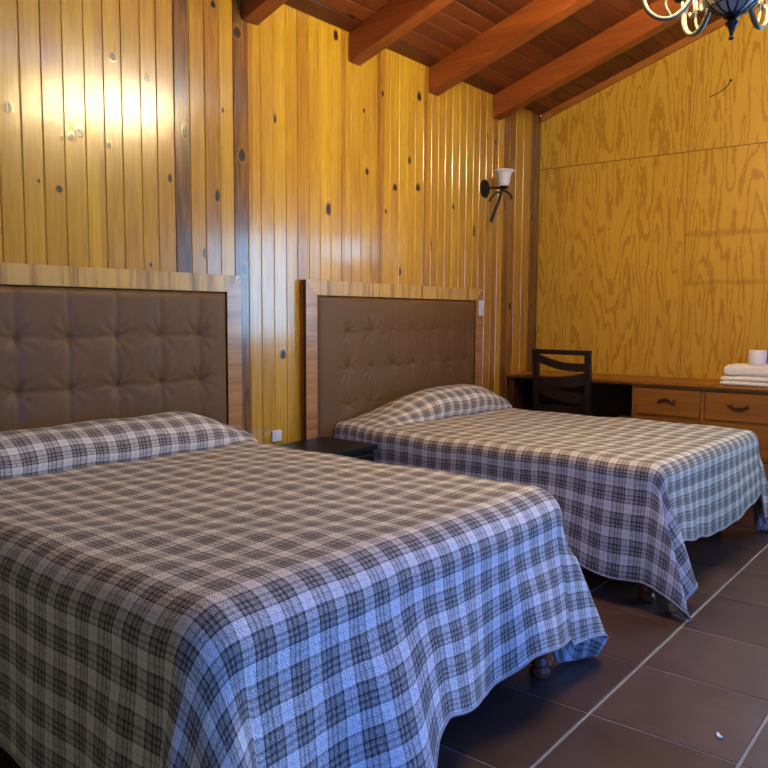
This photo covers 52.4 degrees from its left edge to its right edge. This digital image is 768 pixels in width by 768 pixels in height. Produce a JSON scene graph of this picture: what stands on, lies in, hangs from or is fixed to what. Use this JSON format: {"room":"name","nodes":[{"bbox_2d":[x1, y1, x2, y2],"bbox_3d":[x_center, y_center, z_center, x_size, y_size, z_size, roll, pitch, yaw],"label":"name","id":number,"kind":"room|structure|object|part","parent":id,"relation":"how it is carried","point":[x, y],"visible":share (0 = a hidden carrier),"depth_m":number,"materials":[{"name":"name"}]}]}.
{"room":"hotel room","nodes":[
{"label":"hotel room","id":0,"kind":"room"},
{"bbox_2d":[0,0,540,444],"bbox_3d":[-0.967,-0.524,3.649,0.005,2.872,7.150,4,6,38],"label":"wall","id":1,"kind":"structure","parent":0,"point":[185,136],"depth_m":4.02,"materials":[{"name":"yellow wood"}]},
{"bbox_2d":[271,430,281,441],"bbox_3d":[-0.579,0.280,4.202,0.017,0.058,0.068,4,6,38],"label":"wall outlet","id":2,"kind":"object","parent":1,"relation":"attached to","point":[276,435],"visible":1,"depth_m":4.19,"materials":[{"name":"white plastic"}]},
{"bbox_2d":[480,168,514,221],"bbox_3d":[0.826,-1.354,5.637,0.234,0.368,0.186,4,6,38],"label":"wall sconce","id":3,"kind":"object","parent":1,"relation":"attached to","point":[503,175],"visible":1,"depth_m":5.61,"materials":[{"name":"white glass"}]},
{"bbox_3d":[0.816,-1.293,5.627,0.103,0.248,0.027,1,5,4],"label":"stem","id":4,"kind":"part","parent":3,"relation":"part of","materials":[{"name":"black metal"}]},
{"bbox_3d":[0.828,-1.417,5.674,0.134,0.043,0.090,4,6,38],"label":"arm","id":5,"kind":"part","parent":3,"relation":"part of","materials":[{"name":"black metal"}]},
{"bbox_3d":[0.864,-1.479,5.613,0.160,0.114,0.160,4,6,38],"label":"lamp shade","id":6,"kind":"part","parent":3,"relation":"part of","materials":[{"name":"white glass"}]},
{"bbox_2d":[0,507,767,767],"bbox_3d":[0.707,1.026,2.439,4.300,0.006,7.150,4,6,38],"label":"floor","id":7,"kind":"structure","parent":0,"point":[660,690],"depth_m":2.57,"materials":[{"name":"brown tile"}]},
{"bbox_2d":[0,262,549,678],"bbox_3d":[-0.575,0.282,2.671,1.911,1.422,1.836,4,6,38],"label":"bed","id":8,"kind":"object","parent":7,"relation":"on","point":[78,344],"visible":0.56,"depth_m":3.35,"materials":[{"name":"brown wood"}]},
{"bbox_3d":[-1.295,0.060,3.228,0.032,0.918,1.652,4,6,38],"label":"padded panel","id":9,"kind":"part","parent":8,"relation":"part of","materials":[{"name":"brown leather"}]},
{"bbox_3d":[-1.306,0.217,3.250,0.042,1.402,1.836,4,6,38],"label":"headboard","id":10,"kind":"part","parent":8,"relation":"part of","materials":[{"name":"brown leather"}]},
{"bbox_2d":[0,411,607,767],"bbox_3d":[-0.534,0.592,2.627,2.076,0.801,1.887,4,6,38],"label":"bedspread","id":11,"kind":"object","parent":8,"relation":"on","point":[178,589],"visible":1,"depth_m":1.92,"materials":[{"name":"fabric"}]},
{"bbox_3d":[0.536,0.858,2.667,0.073,0.288,0.073,4,6,38],"label":"leg","id":12,"kind":"part","parent":8,"relation":"part of","materials":[{"name":"brown wood"}]},
{"bbox_2d":[278,437,377,461],"bbox_3d":[-0.332,0.598,4.034,0.416,0.556,0.515,4,6,38],"label":"nightstand","id":13,"kind":"object","parent":7,"relation":"on","point":[349,448],"visible":0.12,"depth_m":4.04,"materials":[{"name":"brown wood"}]},
{"bbox_3d":[-0.197,0.472,3.915,0.017,0.190,0.455,4,6,38],"label":"drawer","id":14,"kind":"part","parent":13,"relation":"part of","materials":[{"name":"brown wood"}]},
{"bbox_2d":[301,279,721,601],"bbox_3d":[0.888,0.134,4.438,1.990,1.422,1.836,4,6,38],"label":"bed","id":15,"kind":"object","parent":7,"relation":"on","point":[365,347],"visible":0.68,"depth_m":4.75,"materials":[{"name":"brown wood"}]},
{"bbox_3d":[0.127,0.067,5.041,0.042,1.402,1.836,4,6,38],"label":"headboard","id":16,"kind":"part","parent":15,"relation":"part of","materials":[{"name":"brown leather"}]},
{"bbox_3d":[0.138,-0.090,5.019,0.032,0.918,1.652,4,6,38],"label":"padded panel","id":17,"kind":"part","parent":15,"relation":"part of","materials":[{"name":"brown leather"}]},
{"bbox_2d":[479,301,483,315],"bbox_3d":[0.709,-0.552,5.670,0.015,0.109,0.057,4,6,38],"label":"light switch","id":18,"kind":"object","parent":15,"relation":"attached to","point":[481,303],"visible":1,"depth_m":5.66,"materials":[{"name":"white plastic"}]},
{"bbox_2d":[334,384,767,620],"bbox_3d":[1.006,0.455,4.416,2.126,0.777,1.795,4,6,38],"label":"bedspread","id":19,"kind":"object","parent":15,"relation":"on","point":[629,493],"visible":0.84,"depth_m":3.75,"materials":[{"name":"fabric"}]},
{"bbox_3d":[1.145,0.798,3.386,0.074,0.288,0.074,4,6,38],"label":"leg","id":20,"kind":"part","parent":15,"relation":"part of","materials":[{"name":"brown wood"}]},
{"bbox_2d":[532,349,591,415],"bbox_3d":[1.400,0.234,5.789,0.443,0.992,0.464,4,6,38],"label":"chair","id":21,"kind":"object","parent":7,"relation":"on","point":[546,386],"visible":0.56,"depth_m":5.60,"materials":[{"name":"brown wood"}]},
{"bbox_3d":[1.122,0.235,5.763,0.040,0.992,0.076,4,6,38],"label":"leg","id":22,"kind":"part","parent":21,"relation":"part of","materials":[{"name":"brown wood"}]},
{"bbox_3d":[1.270,-0.228,5.581,0.361,0.035,0.028,4,6,38],"label":"rail","id":23,"kind":"part","parent":21,"relation":"part of","materials":[{"name":"brown wood"}]},
{"bbox_3d":[1.437,0.259,5.513,0.040,0.992,0.076,4,6,38],"label":"leg","id":24,"kind":"part","parent":21,"relation":"part of","materials":[{"name":"brown wood"}]},
{"bbox_2d":[618,413,630,417],"bbox_3d":[1.862,0.479,5.865,0.160,0.495,0.200,4,6,38],"label":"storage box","id":25,"kind":"object","parent":7,"relation":"on","point":[628,415],"visible":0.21,"depth_m":5.81,"materials":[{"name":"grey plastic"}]},
{"bbox_2d":[507,370,767,482],"bbox_3d":[2.062,0.363,5.562,2.435,0.783,0.501,4,6,38],"label":"desk","id":26,"kind":"object","parent":7,"relation":"on","point":[665,399],"visible":0.31,"depth_m":5.35,"materials":[{"name":"brown wood"}]},
{"bbox_3d":[1.140,0.307,6.317,0.040,0.752,0.466,4,6,38],"label":"leg panel","id":27,"kind":"part","parent":26,"relation":"part of","materials":[{"name":"brown wood"}]},
{"bbox_3d":[1.664,0.197,6.175,0.938,0.502,0.020,4,6,38],"label":"panel","id":28,"kind":"part","parent":26,"relation":"part of","materials":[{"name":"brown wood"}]},
{"bbox_3d":[1.935,0.117,5.342,0.131,0.043,0.026,4,6,38],"label":"handle","id":29,"kind":"part","parent":26,"relation":"part of","materials":[{"name":"brown metal"}]},
{"bbox_3d":[1.948,0.351,5.383,0.434,0.224,0.024,4,6,38],"label":"drawer","id":30,"kind":"part","parent":26,"relation":"part of","materials":[{"name":"brown wood"}]},
{"bbox_3d":[1.949,0.128,5.363,0.434,0.187,0.024,4,6,38],"label":"drawer","id":31,"kind":"part","parent":26,"relation":"part of","materials":[{"name":"brown wood"}]},
{"bbox_3d":[2.314,0.379,5.093,0.433,0.224,0.024,4,6,38],"label":"drawer","id":32,"kind":"part","parent":26,"relation":"part of","materials":[{"name":"brown wood"}]},
{"bbox_3d":[2.315,0.155,5.073,0.433,0.187,0.024,4,6,38],"label":"drawer","id":33,"kind":"part","parent":26,"relation":"part of","materials":[{"name":"brown wood"}]},
{"bbox_3d":[2.300,0.151,5.053,0.141,0.032,0.026,4,6,38],"label":"handle","id":34,"kind":"part","parent":26,"relation":"part of","materials":[{"name":"brown metal"}]},
{"bbox_2d":[720,375,767,386],"bbox_3d":[2.486,-0.022,5.131,0.442,0.064,0.307,4,6,38],"label":"folded towel","id":35,"kind":"object","parent":26,"relation":"on","point":[754,381],"visible":0.9,"depth_m":5.07,"materials":[{"name":"white fabric"}]},
{"bbox_2d":[724,363,767,376],"bbox_3d":[2.483,-0.090,5.122,0.405,0.075,0.257,4,6,38],"label":"folded towel","id":36,"kind":"object","parent":35,"relation":"on","point":[738,369],"visible":0.97,"depth_m":5.08,"materials":[{"name":"white fabric"}]},
{"bbox_2d":[748,350,766,364],"bbox_3d":[2.440,-0.173,5.092,0.106,0.094,0.106,4,6,38],"label":"toilet roll","id":37,"kind":"object","parent":36,"relation":"on","point":[756,357],"visible":1,"depth_m":5.05,"materials":[{"name":"paper"}]},
{"bbox_3d":[2.312,0.614,5.114,0.433,0.212,0.024,4,6,38],"label":"drawer","id":38,"kind":"part","parent":26,"relation":"part of","materials":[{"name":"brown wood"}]},
{"bbox_2d":[284,0,721,114],"bbox_3d":[0.686,-2.366,2.172,4.202,1.112,7.150,4,6,38],"label":"ceiling","id":39,"kind":"structure","parent":0,"point":[458,23],"depth_m":4.98,"materials":[{"name":"red wood"}]},
{"bbox_2d":[242,0,287,25],"bbox_3d":[0.661,-2.336,2.785,3.399,1.270,0.105,4,6,38],"label":"ceiling beam","id":40,"kind":"structure","parent":39,"relation":"attached to","point":[254,12],"depth_m":3.82,"materials":[{"name":"brown wood"}]},
{"bbox_2d":[349,0,453,65],"bbox_3d":[1.160,-2.388,3.410,3.399,1.270,0.105,4,6,38],"label":"ceiling beam","id":41,"kind":"structure","parent":39,"relation":"attached to","point":[397,18],"depth_m":4.31,"materials":[{"name":"brown wood"}]},
{"bbox_2d":[429,0,594,95],"bbox_3d":[1.656,-2.440,4.030,3.399,1.270,0.105,4,6,38],"label":"ceiling beam","id":42,"kind":"structure","parent":39,"relation":"attached to","point":[537,16],"depth_m":4.77,"materials":[{"name":"brown wood"}]},
{"bbox_2d":[493,0,703,119],"bbox_3d":[2.162,-2.493,4.662,3.399,1.270,0.105,4,6,38],"label":"ceiling beam","id":43,"kind":"structure","parent":39,"relation":"attached to","point":[638,27],"depth_m":5.27,"materials":[{"name":"brown wood"}]},
{"bbox_2d":[641,0,767,39],"bbox_3d":[1.337,-1.958,2.937,0.829,1.272,0.862,4,6,38],"label":"chandelier","id":44,"kind":"object","parent":39,"relation":"hanging from","point":[729,10],"visible":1,"depth_m":3.05,"materials":[{"name":"black metal"}]},
{"bbox_3d":[1.151,-1.526,3.036,0.319,0.208,0.025,2,5,18],"label":"arm","id":45,"kind":"part","parent":44,"relation":"part of","materials":[{"name":"metal"}]},
{"bbox_3d":[1.295,-1.536,3.164,0.025,0.208,0.319,-1,5,-12],"label":"arm","id":46,"kind":"part","parent":44,"relation":"part of","materials":[{"name":"metal"}]},
{"bbox_3d":[1.334,-1.482,2.979,0.232,0.127,0.232,4,6,38],"label":"lamp shade","id":47,"kind":"part","parent":44,"relation":"part of","materials":[{"name":"grey glass"}]},
{"bbox_3d":[1.478,-1.530,3.104,0.319,0.208,0.025,-4,7,-42],"label":"arm","id":48,"kind":"part","parent":44,"relation":"part of","materials":[{"name":"metal"}]},
{"bbox_2d":[535,4,767,379],"bbox_3d":[2.906,-1.177,5.161,4.300,3.971,0.120,4,6,38],"label":"wall","id":49,"kind":"structure","parent":0,"point":[652,257],"depth_m":5.75,"materials":[{"name":"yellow wood"}]},
{"bbox_2d":[541,0,765,121],"bbox_3d":[2.602,-2.599,5.199,3.390,1.169,0.030,4,6,38],"label":"trim","id":50,"kind":"structure","parent":49,"relation":"attached to","point":[710,28],"depth_m":5.79,"materials":[{"name":"brown wood"}]}
]}

